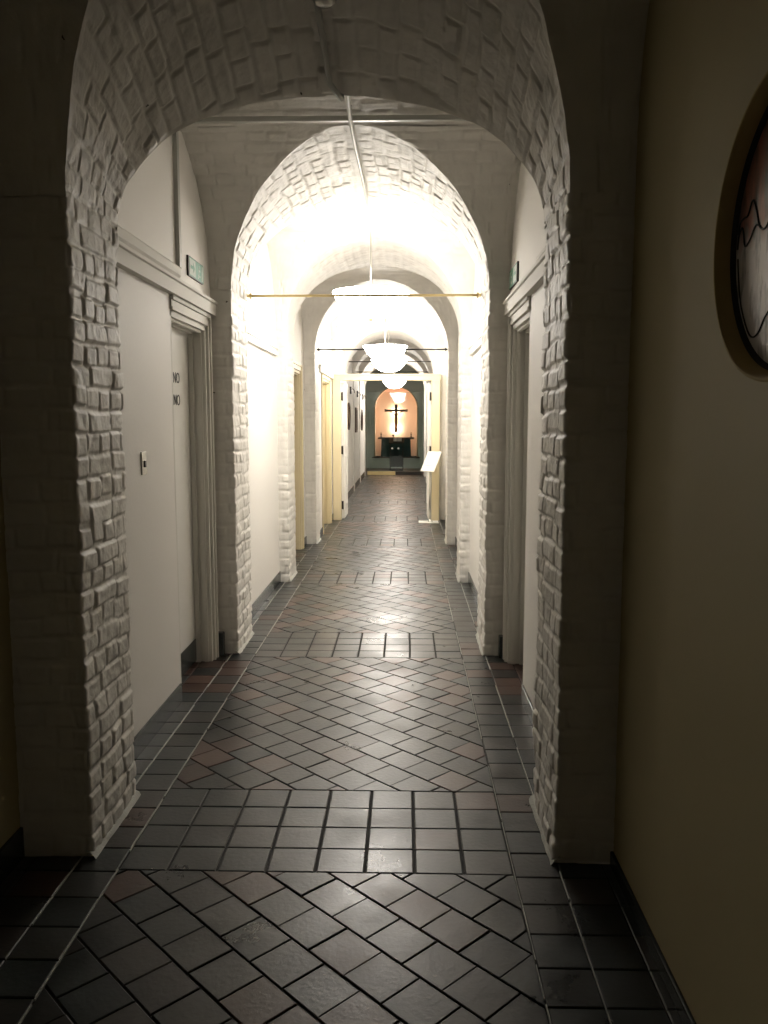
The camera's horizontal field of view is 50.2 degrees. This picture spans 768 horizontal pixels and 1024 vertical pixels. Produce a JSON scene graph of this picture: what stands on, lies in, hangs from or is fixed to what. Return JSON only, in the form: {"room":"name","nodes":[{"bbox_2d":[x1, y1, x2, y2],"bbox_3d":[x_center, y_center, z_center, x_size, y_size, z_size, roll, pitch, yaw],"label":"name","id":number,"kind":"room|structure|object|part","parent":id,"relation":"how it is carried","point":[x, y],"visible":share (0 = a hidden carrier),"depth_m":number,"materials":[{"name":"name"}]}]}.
{"room":"vaulted church corridor","nodes":[
{"label":"vaulted church corridor","id":0,"kind":"room"},
{"bbox_2d":[0,440,19,847],"bbox_3d":[-1.452,-0.337,1.660,0.350,3.300,2.040,0,6,1],"label":"wall","id":1,"kind":"structure","parent":0,"point":[9,790],"depth_m":2.72,"materials":[{"name":"paint"}]},
{"bbox_2d":[0,827,24,884],"bbox_3d":[-1.272,1.248,1.833,0.012,0.110,2.000,0,6,1],"label":"baseboard","id":2,"kind":"structure","parent":1,"relation":"attached to","point":[12,851],"depth_m":2.73,"materials":[{"name":"grey"}]},
{"bbox_2d":[2,166,65,196],"bbox_3d":[-1.281,-0.474,2.884,0.500,3.300,0.400,0,6,1],"label":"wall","id":3,"kind":"structure","parent":0,"point":[65,166],"depth_m":2.62,"materials":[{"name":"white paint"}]},
{"bbox_2d":[0,196,135,856],"bbox_3d":[-1.125,0.071,2.940,0.282,2.203,0.489,0,6,1],"label":"brick pillar","id":4,"kind":"structure","parent":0,"point":[63,474],"depth_m":2.75,"materials":[{"name":"white brick"}]},
{"bbox_2d":[86,790,140,858],"bbox_3d":[-1.000,1.152,3.059,0.038,0.026,0.490,0,6,1],"label":"trim","id":5,"kind":"structure","parent":4,"relation":"attached to","point":[135,797],"depth_m":3.03,"materials":[{"name":"grey"}]},
{"bbox_2d":[116,131,305,736],"bbox_3d":[-1.192,-0.875,6.450,0.385,3.300,6.750,0,6,1],"label":"wall","id":6,"kind":"structure","parent":0,"point":[146,208],"depth_m":4.05,"materials":[{"name":"white paint"}]},
{"bbox_2d":[140,452,146,474],"bbox_3d":[-1.098,-0.223,3.758,0.014,0.104,0.066,0,6,1],"label":"wall switch","id":7,"kind":"object","parent":6,"relation":"attached to","point":[143,454],"visible":1,"depth_m":3.74,"materials":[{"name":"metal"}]},
{"bbox_2d":[133,683,182,760],"bbox_3d":[-1.100,1.028,3.843,0.012,0.100,1.110,0,6,1],"label":"baseboard","id":8,"kind":"structure","parent":6,"relation":"attached to","point":[155,723],"depth_m":3.94,"materials":[{"name":"grey"}]},
{"bbox_2d":[116,225,217,315],"bbox_3d":[-1.072,-1.173,4.043,0.045,0.160,2.040,0,6,1],"label":"trim","id":9,"kind":"structure","parent":6,"relation":"attached to","point":[134,256],"depth_m":3.84,"materials":[{"name":"white paint"}]},
{"bbox_2d":[170,295,218,682],"bbox_3d":[-1.221,-0.092,4.704,0.320,2.134,0.824,0,6,1],"label":"door","id":10,"kind":"structure","parent":6,"relation":"in","point":[191,347],"depth_m":4.94,"materials":[{"name":"white paint"}]},
{"bbox_3d":[-1.179,0.892,4.775,0.006,0.138,0.688,0,6,1],"label":"kick plate","id":11,"kind":"part","parent":10,"relation":"part of","materials":[{"name":"grey metal"}]},
{"bbox_2d":[186,255,203,284],"bbox_3d":[-1.072,-1.373,4.660,0.014,0.110,0.330,0,6,1],"label":"exit sign","id":12,"kind":"object","parent":6,"relation":"attached to","point":[194,269],"visible":1,"depth_m":4.62,"materials":[{"name":"green plastic"}]},
{"bbox_2d":[218,631,224,655],"bbox_3d":[-1.047,0.844,5.258,0.045,0.150,0.055,0,6,1],"label":"baseboard","id":13,"kind":"structure","parent":6,"relation":"attached to","point":[221,633],"depth_m":5.24,"materials":[{"name":"grey"}]},
{"bbox_2d":[246,331,278,355],"bbox_3d":[-0.981,-1.332,6.449,0.035,0.070,1.820,0,6,1],"label":"trim","id":14,"kind":"structure","parent":6,"relation":"attached to","point":[253,339],"depth_m":6.49,"materials":[{"name":"white paint"}]},
{"bbox_2d":[251,571,280,618],"bbox_3d":[-0.992,0.706,6.713,0.012,0.100,1.870,0,6,1],"label":"baseboard","id":15,"kind":"structure","parent":6,"relation":"attached to","point":[258,603],"depth_m":6.80,"materials":[{"name":"grey wood"}]},
{"bbox_2d":[293,361,303,549],"bbox_3d":[-1.113,-0.560,8.924,0.320,2.124,1.248,0,6,1],"label":"door","id":16,"kind":"structure","parent":6,"relation":"in","point":[298,377],"depth_m":9.45,"materials":[{"name":"beige paint"}]},
{"bbox_2d":[172,114,466,267],"bbox_3d":[-0.158,-1.661,4.242,1.860,0.765,0.040,0,6,1],"label":"cable trunking","id":17,"kind":"object","parent":6,"relation":"attached to","point":[443,117],"visible":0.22,"depth_m":4.21,"materials":[{"name":"grey plastic"}]},
{"bbox_2d":[210,289,251,653],"bbox_3d":[-1.003,-0.255,5.413,0.160,2.300,0.513,0,6,1],"label":"wall","id":18,"kind":"structure","parent":0,"point":[229,326],"depth_m":5.22,"materials":[{"name":"white brick"}]},
{"bbox_2d":[235,631,253,653],"bbox_3d":[-0.936,0.874,5.538,0.038,0.026,0.520,0,6,1],"label":"trim","id":19,"kind":"structure","parent":18,"relation":"attached to","point":[252,632],"depth_m":5.52,"materials":[{"name":"grey"}]},
{"bbox_2d":[276,330,295,581],"bbox_3d":[-0.942,-0.518,7.750,0.166,2.302,0.484,0,6,1],"label":"wall","id":20,"kind":"structure","parent":0,"point":[286,498],"depth_m":7.57,"materials":[{"name":"white paint"}]},
{"bbox_2d":[0,0,649,289],"bbox_3d":[-0.231,-1.575,2.739,2.098,1.126,4.494,0,6,1],"label":"ceiling","id":21,"kind":"structure","parent":0,"point":[145,71],"depth_m":2.78,"materials":[{"name":"white paint"}]},
{"bbox_2d":[312,0,336,7],"bbox_3d":[-0.196,-1.688,2.674,0.110,0.066,0.110,0,6,1],"label":"smoke detector","id":22,"kind":"object","parent":21,"relation":"attached to","point":[320,3],"visible":1,"depth_m":2.67,"materials":[{"name":"white plastic"}]},
{"bbox_2d":[314,4,369,213],"bbox_3d":[-0.156,-1.885,4.018,0.076,0.452,4.004,0,6,2],"label":"conduit","id":23,"kind":"object","parent":21,"relation":"attached to","point":[318,12],"visible":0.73,"depth_m":3.07,"materials":[{"name":"grey metal"}]},
{"bbox_2d":[304,324,364,543],"bbox_3d":[-0.841,-1.940,15.947,0.371,3.300,12.425,0,6,1],"label":"wall","id":24,"kind":"structure","parent":0,"point":[311,364],"depth_m":10.32,"materials":[{"name":"white paint"}]},
{"bbox_2d":[321,373,331,534],"bbox_3d":[-0.937,-0.828,11.306,0.320,2.124,1.248,0,6,1],"label":"door","id":25,"kind":"structure","parent":24,"relation":"in","point":[326,434],"depth_m":11.79,"materials":[{"name":"beige paint"}]},
{"bbox_2d":[318,364,334,378],"bbox_3d":[-0.775,-1.903,11.181,0.045,0.090,2.000,0,6,1],"label":"trim","id":26,"kind":"structure","parent":24,"relation":"attached to","point":[322,369],"depth_m":10.88,"materials":[{"name":"white paint"}]},
{"bbox_2d":[347,403,350,429],"bbox_3d":[-0.668,-1.823,15.616,0.035,0.520,0.520,0,6,1],"label":"wall picture","id":27,"kind":"object","parent":24,"relation":"attached to","point":[348,404],"visible":0.91,"depth_m":15.53,"materials":[{"name":"brown wood"}]},
{"bbox_2d":[348,485,353,498],"bbox_3d":[-0.666,-0.385,16.306,0.012,0.130,1.950,0,6,1],"label":"baseboard","id":28,"kind":"structure","parent":24,"relation":"attached to","point":[351,490],"depth_m":16.24,"materials":[{"name":"grey wood"}]},
{"bbox_2d":[355,407,357,432],"bbox_3d":[-0.609,-2.021,18.008,0.030,0.540,0.520,0,6,1],"label":"wall picture","id":29,"kind":"object","parent":24,"relation":"attached to","point":[356,409],"visible":0.88,"depth_m":18.14,"materials":[{"name":"brown wood"}]},
{"bbox_2d":[355,478,359,488],"bbox_3d":[-0.606,-0.647,18.640,0.012,0.130,1.950,0,6,1],"label":"baseboard","id":30,"kind":"structure","parent":24,"relation":"attached to","point":[357,483],"depth_m":18.60,"materials":[{"name":"grey wood"}]},
{"bbox_2d":[361,409,362,430],"bbox_3d":[-0.546,-2.288,20.393,0.035,0.520,0.520,0,6,1],"label":"wall picture","id":31,"kind":"object","parent":24,"relation":"attached to","point":[361,409],"visible":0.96,"depth_m":20.30,"materials":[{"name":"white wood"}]},
{"bbox_2d":[332,374,439,519],"bbox_3d":[0.042,-0.999,12.608,1.600,2.175,0.825,0,6,1],"label":"door frame","id":32,"kind":"structure","parent":24,"relation":"in","point":[339,389],"depth_m":12.23,"materials":[{"name":"beige paint"}]},
{"bbox_2d":[0,468,682,1023],"bbox_3d":[0.066,0.132,12.495,4.700,0.052,31.200,0,6,1],"label":"floor","id":33,"kind":"structure","parent":0,"point":[332,821],"depth_m":2.82,"materials":[{"name":"tile"}]},
{"bbox_2d":[389,438,403,470],"bbox_3d":[0.376,-1.729,24.559,0.460,0.960,0.320,0,6,1],"label":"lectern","id":34,"kind":"object","parent":33,"relation":"on","point":[395,461],"visible":1,"depth_m":24.56,"materials":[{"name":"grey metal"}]},
{"bbox_3d":[0.376,-1.510,24.583,0.360,0.320,0.016,0,6,1],"label":"panel","id":35,"kind":"part","parent":34,"relation":"part of","materials":[{"name":"grey wood"}]},
{"bbox_2d":[393,438,401,441],"bbox_3d":[0.406,-2.153,24.502,0.260,0.100,0.161,0,6,1],"label":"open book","id":36,"kind":"object","parent":34,"relation":"on","point":[394,439],"visible":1,"depth_m":24.48,"materials":[{"name":"white paper"}]},
{"bbox_2d":[419,451,441,522],"bbox_3d":[0.677,-0.363,12.020,0.334,1.041,0.311,0,6,1],"label":"stand","id":37,"kind":"object","parent":33,"relation":"on","point":[432,458],"visible":1,"depth_m":12.01,"materials":[{"name":"white metal"}]},
{"bbox_2d":[232,125,459,279],"bbox_3d":[0.066,-3.395,12.099,4.700,0.150,31.200,0,6,1],"label":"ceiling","id":38,"kind":"structure","parent":0,"point":[321,125],"depth_m":5.46,"materials":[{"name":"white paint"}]},
{"bbox_2d":[231,125,489,389],"bbox_3d":[0.064,-2.718,13.464,13.481,0.810,12.986,-6,9,-44],"label":"ceiling","id":39,"kind":"structure","parent":0,"point":[322,174],"depth_m":6.79,"materials":[{"name":"white paint"}]},
{"bbox_2d":[247,292,480,298],"bbox_3d":[-0.136,-1.462,5.537,1.620,0.039,0.040,0,6,1],"label":"rod","id":40,"kind":"object","parent":39,"relation":"attached to","point":[478,294],"visible":0.91,"depth_m":5.53,"materials":[{"name":"gold metal"}]},
{"bbox_2d":[333,210,408,320],"bbox_3d":[-0.103,-1.918,6.396,0.600,0.835,0.600,0,6,1],"label":"pendant light","id":41,"kind":"object","parent":39,"relation":"hanging from","point":[370,308],"visible":0.91,"depth_m":6.26,"materials":[{"name":"white glass"}]},
{"bbox_3d":[-0.103,-2.024,6.384,0.040,0.580,0.040,0,6,1],"label":"rod","id":42,"kind":"part","parent":41,"relation":"part of","materials":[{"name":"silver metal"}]},
{"bbox_3d":[-0.103,-1.619,6.429,0.600,0.203,0.600,0,6,1],"label":"lamp shade","id":43,"kind":"part","parent":41,"relation":"part of","materials":[{"name":"white glass"}]},
{"bbox_2d":[317,348,446,350],"bbox_3d":[-0.023,-1.971,9.946,1.620,0.039,0.040,0,6,1],"label":"rod","id":44,"kind":"object","parent":39,"relation":"attached to","point":[318,349],"visible":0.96,"depth_m":9.94,"materials":[{"name":"grey metal"}]},
{"bbox_2d":[363,317,406,362],"bbox_3d":[0.018,-2.445,11.100,0.600,0.835,0.600,0,6,1],"label":"pendant light","id":45,"kind":"object","parent":39,"relation":"hanging from","point":[379,355],"visible":0.92,"depth_m":10.95,"materials":[{"name":"white glass"}]},
{"bbox_3d":[0.018,-2.147,11.133,0.600,0.203,0.600,0,6,1],"label":"lamp shade","id":46,"kind":"part","parent":45,"relation":"part of","materials":[{"name":"white glass"}]},
{"bbox_2d":[371,324,406,372],"bbox_3d":[0.081,-2.724,13.583,0.600,0.835,0.600,0,6,1],"label":"pendant light","id":47,"kind":"object","parent":39,"relation":"hanging from","point":[389,366],"visible":0.72,"depth_m":13.45,"materials":[{"name":"white glass"}]},
{"bbox_3d":[0.081,-2.426,13.617,0.600,0.203,0.600,0,6,1],"label":"lamp shade","id":48,"kind":"part","parent":47,"relation":"part of","materials":[{"name":"white glass"}]},
{"bbox_2d":[349,361,430,361],"bbox_3d":[0.103,-2.722,14.841,1.620,0.039,0.040,0,6,1],"label":"rod","id":49,"kind":"object","parent":39,"relation":"attached to","point":[349,361],"visible":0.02,"depth_m":14.82,"materials":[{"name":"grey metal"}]},
{"bbox_2d":[383,372,405,388],"bbox_3d":[0.262,-3.515,20.637,0.600,0.835,0.600,0,6,1],"label":"pendant light","id":50,"kind":"object","parent":39,"relation":"hanging from","point":[391,384],"visible":0.69,"depth_m":20.49,"materials":[{"name":"white glass"}]},
{"bbox_3d":[0.262,-3.217,20.670,0.600,0.203,0.600,0,6,1],"label":"lamp shade","id":51,"kind":"part","parent":50,"relation":"part of","materials":[{"name":"white glass"}]},
{"bbox_2d":[365,364,423,467],"bbox_3d":[0.401,-3.103,25.412,4.500,3.500,0.003,0,6,1],"label":"wall","id":52,"kind":"structure","parent":0,"point":[373,389],"depth_m":25.43,"materials":[{"name":"grey paint"}]},
{"bbox_2d":[374,387,417,456],"bbox_3d":[0.376,-2.801,25.435,1.356,2.176,0.036,0,6,1],"label":"trim","id":53,"kind":"structure","parent":52,"relation":"attached to","point":[400,387],"depth_m":25.41,"materials":[{"name":"beige paint"}]},
{"bbox_2d":[372,456,419,457],"bbox_3d":[0.384,-1.737,25.866,1.480,0.035,0.700,0,6,1],"label":"trim","id":54,"kind":"structure","parent":52,"relation":"attached to","point":[375,456],"depth_m":25.53,"materials":[{"name":"brown wood"}]},
{"bbox_2d":[375,388,416,455],"bbox_3d":[0.385,-2.831,25.769,1.320,2.160,0.650,0,6,1],"label":"niche","id":55,"kind":"object","parent":52,"relation":"attached to","point":[384,421],"depth_m":26.07,"materials":[{"name":"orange paint"}]},
{"bbox_2d":[378,437,413,456],"bbox_3d":[0.377,-2.046,25.768,1.140,0.600,0.407,0,6,1],"label":"altar","id":56,"kind":"object","parent":55,"relation":"on","point":[385,446],"visible":0.92,"depth_m":25.58,"materials":[{"name":"brown wood"}]},
{"bbox_2d":[385,404,407,431],"bbox_3d":[0.383,-2.959,25.881,0.730,0.870,0.138,0,6,1],"label":"crucifix","id":57,"kind":"object","parent":52,"relation":"attached to","point":[396,410],"visible":1,"depth_m":25.85,"materials":[{"name":"brown wood"}]},
{"bbox_2d":[424,389,425,476],"bbox_3d":[1.136,-2.108,21.930,0.130,2.300,0.400,0,6,1],"label":"wall","id":58,"kind":"structure","parent":0,"point":[424,389],"depth_m":21.71,"materials":[{"name":"white paint"}]},
{"bbox_2d":[426,386,426,482],"bbox_3d":[1.077,-1.852,19.645,0.130,2.300,0.400,0,6,1],"label":"wall","id":59,"kind":"structure","parent":0,"point":[426,386],"depth_m":19.49,"materials":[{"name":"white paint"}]},
{"bbox_2d":[438,366,446,519],"bbox_3d":[0.895,-1.052,12.512,0.130,2.300,0.460,0,6,1],"label":"wall","id":60,"kind":"structure","parent":0,"point":[441,369],"depth_m":12.28,"materials":[{"name":"white paint"}]},
{"bbox_2d":[445,352,457,544],"bbox_3d":[0.829,-0.772,10.008,0.140,2.303,0.450,0,6,1],"label":"wall","id":61,"kind":"structure","parent":0,"point":[452,357],"depth_m":9.81,"materials":[{"name":"white paint"}]},
{"bbox_2d":[456,330,471,582],"bbox_3d":[0.763,-0.513,7.706,0.138,2.302,0.482,0,6,3],"label":"wall","id":62,"kind":"structure","parent":0,"point":[465,338],"depth_m":7.50,"materials":[{"name":"white paint"}]},
{"bbox_2d":[477,288,509,655],"bbox_3d":[0.702,-0.252,5.369,0.158,2.304,0.515,0,6,-2],"label":"wall","id":63,"kind":"structure","parent":0,"point":[494,327],"depth_m":5.16,"materials":[{"name":"white brick"}]},
{"bbox_2d":[476,633,482,655],"bbox_3d":[0.650,0.879,5.497,0.038,0.026,0.520,0,6,1],"label":"trim","id":64,"kind":"structure","parent":63,"relation":"attached to","point":[477,635],"depth_m":5.53,"materials":[{"name":"grey"}]},
{"bbox_2d":[456,162,546,708],"bbox_3d":[0.960,-0.869,6.396,0.390,3.300,6.750,0,6,1],"label":"wall","id":65,"kind":"structure","parent":0,"point":[529,233],"depth_m":4.23,"materials":[{"name":"white paint"}]},
{"bbox_2d":[468,572,477,606],"bbox_3d":[0.761,0.711,6.669,0.012,0.100,1.870,0,6,1],"label":"baseboard","id":66,"kind":"structure","parent":65,"relation":"attached to","point":[470,581],"depth_m":7.07,"materials":[{"name":"grey wood"}]},
{"bbox_2d":[469,335,481,355],"bbox_3d":[0.748,-1.327,6.405,0.035,0.070,1.820,0,6,1],"label":"trim","id":67,"kind":"structure","parent":65,"relation":"attached to","point":[476,345],"depth_m":6.67,"materials":[{"name":"white paint"}]},
{"bbox_2d":[498,635,502,657],"bbox_3d":[0.750,0.854,5.210,0.040,0.140,0.060,0,6,1],"label":"baseboard","id":68,"kind":"structure","parent":65,"relation":"attached to","point":[500,639],"depth_m":5.18,"materials":[{"name":"grey"}]},
{"bbox_2d":[509,261,518,289],"bbox_3d":[0.758,-1.377,4.789,0.014,0.110,0.330,0,6,1],"label":"exit sign","id":69,"kind":"object","parent":65,"relation":"attached to","point":[514,273],"visible":1,"depth_m":4.74,"materials":[{"name":"green plastic"}]},
{"bbox_2d":[503,296,530,668],"bbox_3d":[0.899,-0.089,4.680,0.320,2.134,0.764,0,6,1],"label":"door","id":70,"kind":"structure","parent":65,"relation":"in","point":[518,359],"depth_m":4.96,"materials":[{"name":"white paint"}]},
{"bbox_2d":[503,244,546,315],"bbox_3d":[0.722,-1.150,3.995,0.045,0.135,2.030,0,6,1],"label":"trim","id":71,"kind":"structure","parent":65,"relation":"attached to","point":[534,278],"depth_m":4.05,"materials":[{"name":"white paint"}]},
{"bbox_2d":[521,685,533,727],"bbox_3d":[0.728,1.035,3.822,0.012,0.090,1.160,0,6,1],"label":"baseboard","id":72,"kind":"structure","parent":65,"relation":"attached to","point":[526,702],"depth_m":4.18,"materials":[{"name":"grey"}]},
{"bbox_2d":[532,192,634,863],"bbox_3d":[0.684,0.077,2.898,0.240,2.201,0.494,0,6,1],"label":"brick pillar","id":73,"kind":"structure","parent":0,"point":[588,263],"depth_m":2.69,"materials":[{"name":"white brick"}]},
{"bbox_2d":[529,795,560,864],"bbox_3d":[0.587,1.157,3.019,0.038,0.026,0.490,0,6,1],"label":"trim","id":74,"kind":"structure","parent":73,"relation":"attached to","point":[532,798],"depth_m":3.03,"materials":[{"name":"grey"}]},
{"bbox_2d":[613,0,767,1023],"bbox_3d":[0.927,-0.331,1.600,0.350,3.300,2.040,0,6,1],"label":"wall","id":75,"kind":"structure","parent":0,"point":[690,842],"depth_m":2.02,"materials":[{"name":"paint"}]},
{"bbox_2d":[610,851,696,1023],"bbox_3d":[0.746,1.284,1.786,0.012,0.050,2.000,0,6,1],"label":"baseboard","id":76,"kind":"structure","parent":75,"relation":"attached to","point":[683,1010],"depth_m":2.30,"materials":[{"name":"grey"}]},
{"bbox_2d":[713,71,767,381],"bbox_3d":[0.725,-0.525,1.482,0.048,0.574,0.574,0,6,1],"label":"painting","id":77,"kind":"object","parent":75,"relation":"attached to","point":[740,256],"visible":1,"depth_m":1.67,"materials":[{"name":"black"}]},
{"bbox_3d":[0.316,-2.727,22.068,4.500,3.500,0.070,0,6,1],"label":"wall","id":78,"kind":"structure","parent":0,"visible":0},
{"bbox_2d":[367,448,421,474],"bbox_3d":[0.287,-2.118,22.183,1.480,2.238,0.082,0,6,1],"label":"step","id":79,"kind":"structure","parent":78,"relation":"in","point":[368,472],"depth_m":22.31,"materials":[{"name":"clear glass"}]},
{"bbox_3d":[-0.073,-1.058,22.336,0.758,0.098,0.032,0,6,1],"label":"rail","id":80,"kind":"part","parent":79,"relation":"part of","materials":[{"name":"beige wood"}]},
{"bbox_3d":[0.670,-1.056,22.318,0.714,0.098,0.032,0,6,1],"label":"rail","id":81,"kind":"part","parent":79,"relation":"part of","materials":[{"name":"black wood"}]}
]}

